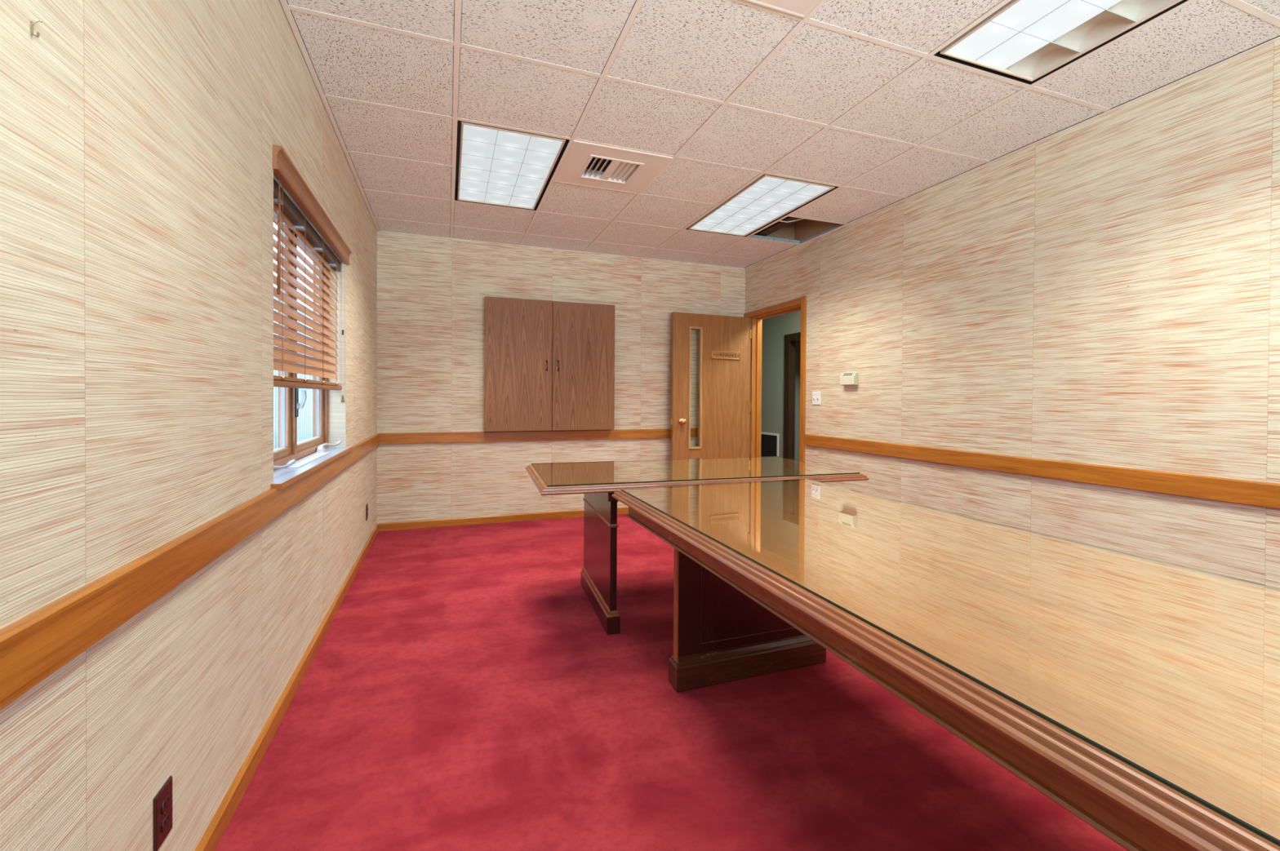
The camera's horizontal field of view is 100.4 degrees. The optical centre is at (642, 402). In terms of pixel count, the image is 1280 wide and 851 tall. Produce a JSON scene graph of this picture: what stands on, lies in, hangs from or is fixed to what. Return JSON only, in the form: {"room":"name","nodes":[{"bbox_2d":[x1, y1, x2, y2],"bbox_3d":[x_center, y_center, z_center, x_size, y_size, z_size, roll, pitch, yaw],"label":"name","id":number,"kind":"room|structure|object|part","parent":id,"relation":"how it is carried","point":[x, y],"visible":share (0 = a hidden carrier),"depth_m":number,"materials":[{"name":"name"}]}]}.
{"room":"conference room","nodes":[
{"label":"conference room","id":0,"kind":"room"},
{"bbox_2d":[0,0,377,850],"bbox_3d":[-1.263,-0.372,1.551,0.165,3.031,6.690,0,1,-20],"label":"wall","id":1,"kind":"structure","parent":0,"point":[137,137],"depth_m":1.10,"materials":[{"name":"beige paper"}]},
{"bbox_2d":[31,18,42,37],"bbox_3d":[-0.886,-0.548,0.779,0.010,0.029,0.009,0,1,-20],"label":"hook","id":2,"kind":"object","parent":1,"relation":"attached to","point":[37,34],"visible":1,"depth_m":0.78,"materials":[{"name":"metal"}]},
{"bbox_2d":[152,776,172,850],"bbox_3d":[-1.022,0.879,1.138,0.009,0.116,0.072,0,1,-20],"label":"wall outlet","id":3,"kind":"object","parent":1,"relation":"attached to","point":[162,801],"visible":1,"depth_m":1.13,"materials":[{"name":"brown plastic"}]},
{"bbox_2d":[161,795,170,814],"bbox_3d":[-1.020,0.860,1.139,0.003,0.027,0.033,0,1,-20],"label":"socket","id":4,"kind":"object","parent":3,"relation":"attached to","point":[166,799],"depth_m":1.14,"materials":[{"name":"brown plastic"}]},
{"bbox_2d":[161,813,170,832],"bbox_3d":[-1.020,0.898,1.139,0.003,0.027,0.033,0,1,-20],"label":"socket","id":5,"kind":"object","parent":3,"relation":"attached to","point":[166,817],"depth_m":1.14,"materials":[{"name":"brown plastic"}]},
{"bbox_2d":[0,433,378,710],"bbox_3d":[-1.151,0.347,1.510,0.020,0.095,6.520,0,1,-20],"label":"trim","id":6,"kind":"structure","parent":1,"relation":"attached to","point":[36,646],"depth_m":0.97,"materials":[{"name":"brown wood"}]},
{"bbox_2d":[194,524,378,850],"bbox_3d":[-1.162,1.112,1.526,0.015,0.066,6.540,0,1,-20],"label":"baseboard","id":7,"kind":"structure","parent":1,"relation":"attached to","point":[219,824],"depth_m":1.78,"materials":[{"name":"brown wood"}]},
{"bbox_2d":[271,175,353,489],"bbox_3d":[-1.594,-0.298,2.501,0.199,1.182,1.488,0,1,-20],"label":"window","id":8,"kind":"structure","parent":1,"relation":"in","point":[328,410],"depth_m":2.86,"materials":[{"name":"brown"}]},
{"bbox_3d":[-1.530,-0.303,2.151,0.038,1.099,0.653,0,1,-20],"label":"sash","id":9,"kind":"part","parent":8,"relation":"part of","materials":[{"name":"brown wood"}]},
{"bbox_3d":[-1.415,0.248,2.060,0.020,0.029,0.244,0,1,-6],"label":"crank handle","id":10,"kind":"part","parent":8,"relation":"part of","materials":[{"name":"white plastic"}]},
{"bbox_3d":[-1.650,-0.308,2.475,0.075,1.162,1.410,0,1,-20],"label":"frame","id":11,"kind":"part","parent":8,"relation":"part of","materials":[{"name":"brown wood"}]},
{"bbox_2d":[284,452,330,468],"bbox_3d":[-1.593,0.271,2.540,0.066,0.004,0.660,0,1,-20],"label":"vent strip","id":12,"kind":"object","parent":8,"relation":"on","point":[307,460],"visible":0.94,"depth_m":2.52,"materials":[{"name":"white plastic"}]},
{"bbox_3d":[-1.768,-0.310,2.800,0.038,1.099,0.653,0,1,-20],"label":"sash","id":13,"kind":"part","parent":8,"relation":"part of","materials":[{"name":"brown wood"}]},
{"bbox_3d":[-1.590,0.282,2.504,0.179,0.018,1.410,0,1,-20],"label":"sill","id":14,"kind":"part","parent":8,"relation":"part of","materials":[{"name":"paint"}]},
{"bbox_2d":[272,144,351,402],"bbox_3d":[-1.553,-0.446,2.514,0.100,0.906,1.444,0,1,-20],"label":"window blind","id":15,"kind":"object","parent":8,"relation":"attached to","point":[285,171],"visible":0.87,"depth_m":2.33,"materials":[{"name":"brown wood"}]},
{"bbox_3d":[-1.387,-0.451,2.005,0.056,0.730,0.011,0,1,-20],"label":"ladder cord","id":16,"kind":"part","parent":15,"relation":"part of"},
{"bbox_3d":[-1.504,-0.455,2.325,0.056,0.730,0.011,0,1,-20],"label":"ladder cord","id":17,"kind":"part","parent":15,"relation":"part of","materials":[{"name":"brown fabric"}]},
{"bbox_3d":[-1.571,-0.077,2.502,0.053,0.024,1.376,0,1,-20],"label":"rail","id":18,"kind":"part","parent":15,"relation":"part of","materials":[{"name":"brown wood"}]},
{"bbox_3d":[-1.628,-0.459,2.663,0.056,0.730,0.011,0,1,-20],"label":"ladder cord","id":19,"kind":"part","parent":15,"relation":"part of","materials":[{"name":"brown fabric"}]},
{"bbox_3d":[-1.745,-0.462,2.982,0.056,0.730,0.011,0,1,-20],"label":"ladder cord","id":20,"kind":"part","parent":15,"relation":"part of","materials":[{"name":"brown fabric"}]},
{"bbox_3d":[-1.763,0.237,3.008,0.020,0.029,0.244,0,1,-6],"label":"crank handle","id":21,"kind":"part","parent":8,"relation":"part of","materials":[{"name":"white plastic"}]},
{"bbox_2d":[365,503,368,520],"bbox_3d":[-2.078,0.826,4.019,0.009,0.116,0.072,0,1,-20],"label":"wall outlet","id":22,"kind":"object","parent":1,"relation":"attached to","point":[366,505],"visible":1,"depth_m":3.99,"materials":[{"name":"brown plastic"}]},
{"bbox_2d":[376,188,745,524],"bbox_3d":[-0.612,-0.402,5.273,3.619,3.031,0.150,0,1,-20],"label":"wall","id":23,"kind":"structure","parent":0,"point":[432,291],"depth_m":4.88,"materials":[{"name":"beige paper"}]},
{"bbox_2d":[377,506,628,531],"bbox_3d":[-0.586,1.081,5.212,3.604,0.066,0.015,0,1,-20],"label":"baseboard","id":24,"kind":"structure","parent":23,"relation":"attached to","point":[620,510],"depth_m":4.88,"materials":[{"name":"brown wood"}]},
{"bbox_2d":[378,428,697,444],"bbox_3d":[-0.597,0.317,5.196,3.599,0.095,0.020,0,1,-20],"label":"trim","id":25,"kind":"structure","parent":23,"relation":"attached to","point":[562,435],"depth_m":4.99,"materials":[{"name":"brown wood"}]},
{"bbox_2d":[484,296,614,431],"bbox_3d":[-0.859,-0.345,5.032,1.229,1.216,0.132,0,1,-20],"label":"upper cabinet","id":26,"kind":"object","parent":23,"relation":"attached to","point":[549,366],"visible":1,"depth_m":4.99,"materials":[{"name":"brown wood"}]},
{"bbox_3d":[-1.139,-0.345,4.904,0.607,1.216,0.020,0,1,-20],"label":"door","id":27,"kind":"part","parent":26,"relation":"part of","materials":[{"name":"brown wood"}]},
{"bbox_3d":[-0.563,-0.344,5.115,0.607,1.216,0.020,0,1,-20],"label":"door","id":28,"kind":"part","parent":26,"relation":"part of","materials":[{"name":"brown wood"}]},
{"bbox_2d":[214,513,1128,850],"bbox_3d":[0.587,1.139,2.167,3.739,0.020,6.540,0,1,-20],"label":"floor","id":29,"kind":"structure","parent":0,"point":[465,691],"depth_m":1.81,"materials":[{"name":"red carpet"}]},
{"bbox_2d":[524,464,869,635],"bbox_3d":[0.256,0.762,3.095,1.773,0.753,0.911,0,1,-17],"label":"conference table","id":30,"kind":"object","parent":29,"relation":"on","point":[599,571],"visible":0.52,"depth_m":2.72,"materials":[{"name":"brown wood"}]},
{"bbox_3d":[-0.245,0.731,2.960,0.034,0.626,0.704,0,1,-17],"label":"pedestal panel","id":31,"kind":"part","parent":30,"relation":"part of","materials":[{"name":"brown wood"}]},
{"bbox_3d":[-0.244,0.604,2.959,0.046,0.018,0.716,0,1,-17],"label":"panel moulding","id":32,"kind":"part","parent":30,"relation":"part of","materials":[{"name":"brown wood"}]},
{"bbox_3d":[0.257,0.449,3.092,1.107,0.060,0.725,0,1,-17],"label":"under frame","id":33,"kind":"part","parent":30,"relation":"part of","materials":[{"name":"brown wood"}]},
{"bbox_2d":[530,456,860,487],"bbox_3d":[0.258,0.382,3.092,1.707,0.006,0.845,0,1,-17],"label":"glass","id":34,"kind":"object","parent":30,"relation":"on","point":[602,473],"visible":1,"depth_m":2.98,"materials":[{"name":"clear glass"}]},
{"bbox_2d":[611,490,1279,850],"bbox_3d":[0.877,0.783,1.122,1.046,0.753,3.066,0,1,-20],"label":"conference table","id":35,"kind":"object","parent":29,"relation":"on","point":[1191,699],"visible":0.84,"depth_m":0.86,"materials":[{"name":"brown wood"}]},
{"bbox_3d":[0.134,0.768,2.142,0.009,0.550,0.033,0,1,-20],"label":"trim","id":36,"kind":"part","parent":35,"relation":"part of","materials":[{"name":"brown wood"}]},
{"bbox_3d":[0.460,0.735,2.261,0.686,0.619,0.030,0,1,-20],"label":"pedestal panel","id":37,"kind":"part","parent":35,"relation":"part of","materials":[{"name":"brown wood"}]},
{"bbox_2d":[621,479,1279,847],"bbox_3d":[0.880,0.404,1.119,0.980,0.006,3.000,0,1,-20],"label":"glass","id":38,"kind":"object","parent":35,"relation":"on","point":[797,514],"visible":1,"depth_m":1.49,"materials":[{"name":"clear glass"}]},
{"bbox_2d":[279,0,1279,268],"bbox_3d":[0.546,-1.449,2.123,3.619,0.037,6.540,0,1,-20],"label":"ceiling","id":39,"kind":"structure","parent":0,"point":[855,97],"depth_m":2.48,"materials":[{"name":"tile"}]},
{"bbox_2d":[450,0,462,188],"bbox_3d":[0.511,-1.906,2.104,3.939,0.050,6.840,0,1,-20],"label":"grid","id":40,"kind":"object","parent":39,"relation":"attached to","point":[454,0],"depth_m":2.96,"materials":[{"name":"white metal"}]},
{"bbox_2d":[765,222,794,239],"bbox_3d":[1.260,-1.703,4.944,0.338,0.400,0.020,0,1,-20],"label":"trim board","id":41,"kind":"object","parent":40,"relation":"attached to","point":[787,232],"depth_m":4.96,"materials":[{"name":"beige wood"}]},
{"bbox_2d":[454,101,569,210],"bbox_3d":[-0.881,-1.502,3.396,0.585,0.099,1.194,0,1,-20],"label":"ceiling light","id":42,"kind":"object","parent":39,"relation":"attached to","point":[499,166],"visible":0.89,"depth_m":3.28,"materials":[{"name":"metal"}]},
{"bbox_2d":[553,140,672,194],"bbox_3d":[-0.204,-1.471,3.319,0.597,0.061,0.597,0,1,-20],"label":"ceiling vent","id":43,"kind":"object","parent":39,"relation":"in","point":[584,164],"visible":1,"depth_m":3.29,"materials":[{"name":"metal"}]},
{"bbox_3d":[-0.204,-1.471,3.319,0.336,0.061,0.336,0,1,-20],"label":"louvre frame","id":44,"kind":"part","parent":43,"relation":"part of","materials":[{"name":"metal"}]},
{"bbox_2d":[685,173,838,236],"bbox_3d":[0.836,-1.497,4.025,0.585,0.099,1.194,0,1,-20],"label":"ceiling light","id":45,"kind":"object","parent":39,"relation":"attached to","point":[769,198],"visible":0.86,"depth_m":3.93,"materials":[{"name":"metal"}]},
{"bbox_2d":[753,216,800,236],"bbox_3d":[1.172,-1.624,4.511,0.095,0.250,2.483,0,1,-20],"label":"trim","id":46,"kind":"structure","parent":39,"relation":"attached to","point":[778,225],"depth_m":4.56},
{"bbox_2d":[742,0,822,18],"bbox_3d":[0.426,-1.452,1.603,0.597,0.061,0.597,0,1,-20],"label":"ceiling vent","id":47,"kind":"object","parent":39,"relation":"in","point":[802,9],"visible":1,"depth_m":1.92,"materials":[{"name":"metal"}]},
{"bbox_2d":[779,218,804,222],"bbox_3d":[1.250,-1.478,4.264,0.379,0.034,0.114,0,1,11],"label":"electrical cable","id":48,"kind":"object","parent":39,"relation":"attached to","point":[799,219],"visible":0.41,"depth_m":4.32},
{"bbox_2d":[933,0,1187,84],"bbox_3d":[1.675,-1.471,1.736,0.585,0.099,1.194,0,1,-20],"label":"ceiling light","id":49,"kind":"object","parent":39,"relation":"attached to","point":[1027,42],"visible":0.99,"depth_m":2.08,"materials":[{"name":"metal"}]},
{"bbox_2d":[761,310,800,460],"bbox_3d":[1.877,-0.193,7.663,2.701,2.600,7.900,0,1,-20],"label":"wall","id":50,"kind":"structure","parent":0,"point":[775,329],"depth_m":7.78,"materials":[{"name":"paint"}]},
{"bbox_2d":[760,431,778,457],"bbox_3d":[1.802,0.694,7.989,0.012,0.500,0.795,0,1,-20],"label":"air vent","id":51,"kind":"object","parent":50,"relation":"in","point":[769,442],"visible":0.39,"depth_m":7.83,"materials":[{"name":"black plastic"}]},
{"bbox_2d":[783,332,800,459],"bbox_3d":[2.208,0.088,7.023,0.118,2.055,1.005,0,1,-20],"label":"door","id":52,"kind":"structure","parent":50,"relation":"in","point":[790,340],"depth_m":7.41,"materials":[{"name":"brown wood"}]},
{"bbox_2d":[745,35,1279,588],"bbox_3d":[2.269,-0.362,2.846,0.120,3.031,6.690,0,1,-20],"label":"wall","id":53,"kind":"structure","parent":0,"point":[953,313],"depth_m":2.71,"materials":[{"name":"beige paper"}]},
{"bbox_2d":[671,295,806,462],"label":"door","id":54,"kind":"structure","parent":53,"relation":"in","point":[725,406],"depth_m":5.52,"materials":[{"name":"brown wood"}]},
{"bbox_3d":[0.384,0.193,5.403,0.066,0.066,0.180,0,1,-22],"label":"knob","id":55,"kind":"part","parent":54,"relation":"part of","materials":[{"name":"gold metal"}]},
{"bbox_2d":[711,351,740,359],"bbox_3d":[0.869,-0.493,5.562,0.350,0.085,0.016,0,1,-22],"label":"door sign","id":56,"kind":"object","parent":54,"relation":"attached to","point":[726,355],"visible":1,"depth_m":5.56,"materials":[{"name":"brown wood"}]},
{"bbox_3d":[1.281,-0.938,5.347,0.017,0.064,0.996,0,1,-20],"label":"casing","id":57,"kind":"part","parent":54,"relation":"part of","materials":[{"name":"brown wood"}]},
{"bbox_3d":[1.457,0.082,4.859,0.017,2.097,0.064,0,1,-20],"label":"casing","id":58,"kind":"part","parent":54,"relation":"part of","materials":[{"name":"brown wood"}]},
{"bbox_2d":[812,391,820,404],"bbox_3d":[1.521,-0.037,4.683,0.018,0.115,0.108,0,1,-20],"label":"light switch","id":59,"kind":"object","parent":53,"relation":"attached to","point":[815,395],"visible":1,"depth_m":4.68,"materials":[{"name":"white plastic"}]},
{"bbox_2d":[840,372,857,385],"bbox_3d":[1.657,-0.191,4.283,0.040,0.101,0.161,0,1,-20],"label":"thermostat","id":60,"kind":"object","parent":53,"relation":"attached to","point":[851,378],"visible":1,"depth_m":4.25,"materials":[{"name":"beige plastic"}]},
{"bbox_2d":[804,434,1279,508],"bbox_3d":[2.410,0.362,2.253,0.020,0.095,5.463,0,1,-20],"label":"trim","id":61,"kind":"structure","parent":53,"relation":"attached to","point":[1227,490],"depth_m":2.68,"materials":[{"name":"brown wood"}]},
{"label":"outside","id":62,"kind":"structure","parent":0,"visible":0},
{"bbox_3d":[-6.457,1.280,7.766,5.230,0.050,25.000,0,1,-20],"label":"ground","id":63,"kind":"structure","parent":62,"visible":0},
{"bbox_2d":[273,296,312,449],"bbox_3d":[-5.760,-0.293,8.013,0.100,3.100,21.018,0,1,-20],"label":"corrugated fence","id":64,"kind":"object","parent":63,"relation":"on","point":[304,420],"visible":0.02,"depth_m":10.12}
]}

